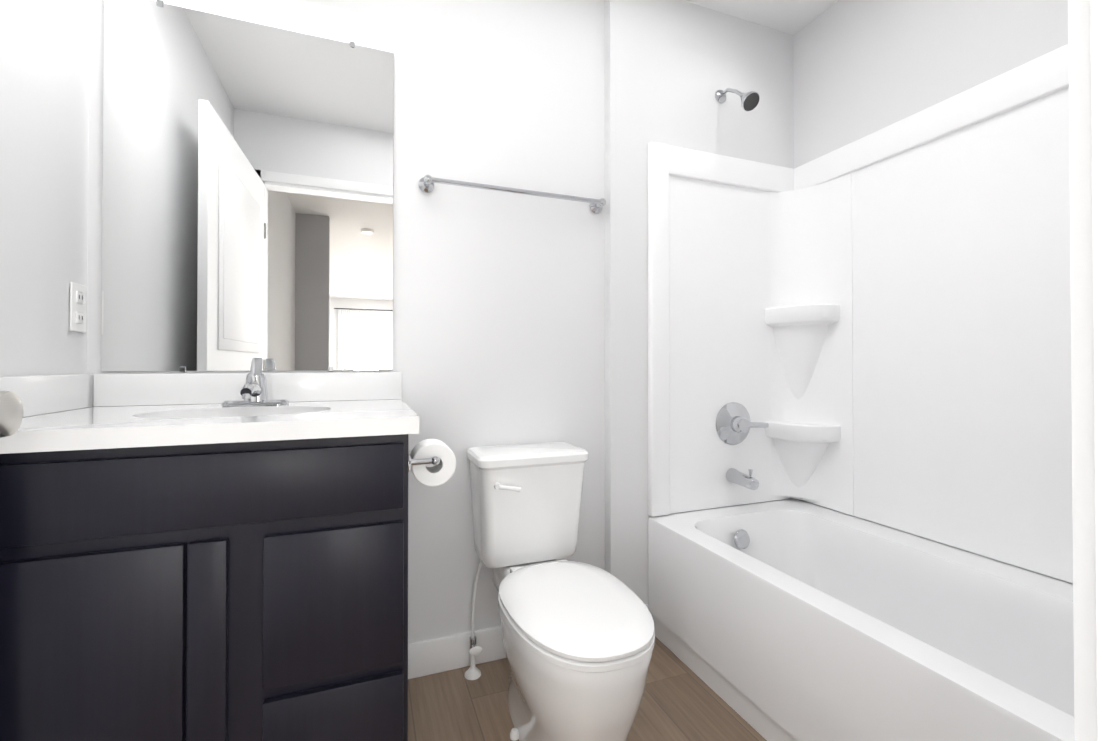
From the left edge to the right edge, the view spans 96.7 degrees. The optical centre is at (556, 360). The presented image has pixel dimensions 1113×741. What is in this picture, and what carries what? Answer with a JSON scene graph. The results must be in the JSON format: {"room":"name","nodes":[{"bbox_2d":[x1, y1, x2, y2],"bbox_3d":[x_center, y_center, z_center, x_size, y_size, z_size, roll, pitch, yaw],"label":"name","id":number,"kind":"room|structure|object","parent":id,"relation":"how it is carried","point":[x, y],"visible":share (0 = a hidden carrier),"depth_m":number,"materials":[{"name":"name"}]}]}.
{"room":"bathroom","nodes":[
{"label":"bathroom","id":0,"kind":"room"},
{"bbox_2d":[0,0,89,376],"bbox_3d":[-1.056,-0.215,0.586,0.120,2.535,1.620,0,-1,-21],"label":"wall","id":1,"kind":"structure","parent":0,"point":[44,84],"depth_m":1.18,"materials":[{"name":"paint"}]},
{"bbox_2d":[69,282,86,332],"bbox_3d":[-1.267,-0.139,1.313,0.008,0.127,0.074,0,-1,-21],"label":"electrical outlet plate","id":2,"kind":"object","parent":1,"relation":"attached to","point":[78,294],"visible":1,"depth_m":1.30,"materials":[{"name":"white plastic"}]},
{"bbox_2d":[86,0,604,642],"bbox_3d":[-0.629,-0.205,1.683,1.707,2.535,0.120,0,-1,-21],"label":"wall","id":3,"kind":"structure","parent":0,"point":[498,318],"depth_m":1.76,"materials":[{"name":"paint"}]},
{"bbox_2d":[101,0,393,371],"bbox_3d":[-0.900,-0.500,1.510,0.764,1.069,0.008,0,-1,-21],"label":"mirror","id":4,"kind":"object","parent":3,"relation":"attached to","point":[247,208],"visible":1,"depth_m":1.49,"materials":[{"name":"silver mirror"}]},
{"bbox_2d":[408,625,505,678],"bbox_3d":[-0.177,1.006,1.775,0.762,0.115,0.014,0,-1,-21],"label":"baseboard","id":5,"kind":"structure","parent":3,"relation":"attached to","point":[437,655],"depth_m":1.70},
{"bbox_2d":[418,175,605,213],"bbox_3d":[-0.133,-0.597,1.772,0.692,0.052,0.074,0,-1,-21],"label":"towel rail","id":6,"kind":"object","parent":3,"relation":"attached to","point":[426,183],"visible":1,"depth_m":1.73,"materials":[{"name":"silver metal"}]},
{"bbox_2d":[408,636,766,740],"bbox_3d":[0.171,1.107,1.048,2.752,0.100,1.860,0,-1,-21],"label":"floor","id":7,"kind":"structure","parent":0,"point":[681,701],"depth_m":1.51,"materials":[{"name":"brown wood"}]},
{"bbox_2d":[0,358,455,740],"bbox_3d":[-0.747,0.525,1.244,0.929,1.067,0.597,0,-1,-21],"label":"bathroom vanity","id":8,"kind":"object","parent":7,"relation":"on","point":[203,556],"visible":1,"depth_m":1.00,"materials":[{"name":"wood"}]},
{"bbox_2d":[222,358,288,405],"bbox_3d":[-0.832,0.059,1.354,0.165,0.134,0.160,0,-1,-21],"label":"faucet","id":9,"kind":"object","parent":8,"relation":"on","point":[254,392],"depth_m":1.38,"materials":[{"name":"silver metal"}]},
{"bbox_2d":[464,442,654,740],"bbox_3d":[-0.008,0.679,1.423,0.387,0.763,0.782,0,-1,-21],"label":"toilet","id":10,"kind":"object","parent":7,"relation":"on","point":[578,639],"visible":1,"depth_m":1.30,"materials":[{"name":"ceramic"}]},
{"bbox_2d":[648,44,1074,740],"bbox_3d":[0.987,0.100,1.369,0.759,1.920,1.524,0,-1,-21],"label":"bathtub","id":11,"kind":"object","parent":7,"relation":"on","point":[874,326],"visible":1,"depth_m":1.65,"materials":[{"name":"plastic"}]},
{"bbox_2d":[604,0,793,603],"bbox_3d":[0.663,-0.201,2.156,1.045,2.535,0.168,0,-1,-21],"label":"wall","id":12,"kind":"structure","parent":0,"point":[672,67],"depth_m":1.94,"materials":[{"name":"paint"}]},
{"bbox_2d":[715,88,759,110],"bbox_3d":[0.725,-1.056,1.987,0.072,0.163,0.203,0,-1,-21],"label":"shower head","id":13,"kind":"object","parent":12,"relation":"attached to","point":[750,101],"visible":1,"depth_m":1.93},
{"bbox_2d":[684,0,837,34],"bbox_3d":[0.171,-1.528,1.071,2.752,0.100,1.860,0,-1,-21],"label":"ceiling","id":14,"kind":"structure","parent":0,"point":[792,17],"depth_m":2.08,"materials":[{"name":"paint"}]},
{"bbox_2d":[793,0,1072,583],"bbox_3d":[1.408,-0.207,1.512,0.120,2.535,1.572,0,-1,-21],"label":"wall","id":15,"kind":"structure","parent":0,"point":[862,68],"depth_m":1.80,"materials":[{"name":"paint"}]},
{"bbox_3d":[1.372,-0.215,0.591,2.370,2.535,0.120,0,-1,-21],"label":"wall","id":16,"kind":"structure","parent":0,"visible":0},
{"bbox_2d":[0,390,22,437],"bbox_3d":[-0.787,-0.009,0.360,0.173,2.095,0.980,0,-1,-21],"label":"door knob","id":17,"kind":"object","parent":16,"relation":"in","point":[11,411],"depth_m":0.78,"materials":[{"name":"metal"}]},
{"bbox_2d":[1068,0,1112,740],"bbox_3d":[-0.147,-0.047,0.011,1.000,2.190,0.135,0,-1,-21],"label":"door frame","id":18,"kind":"structure","parent":16,"relation":"attached to","point":[1082,387],"depth_m":0.22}
]}

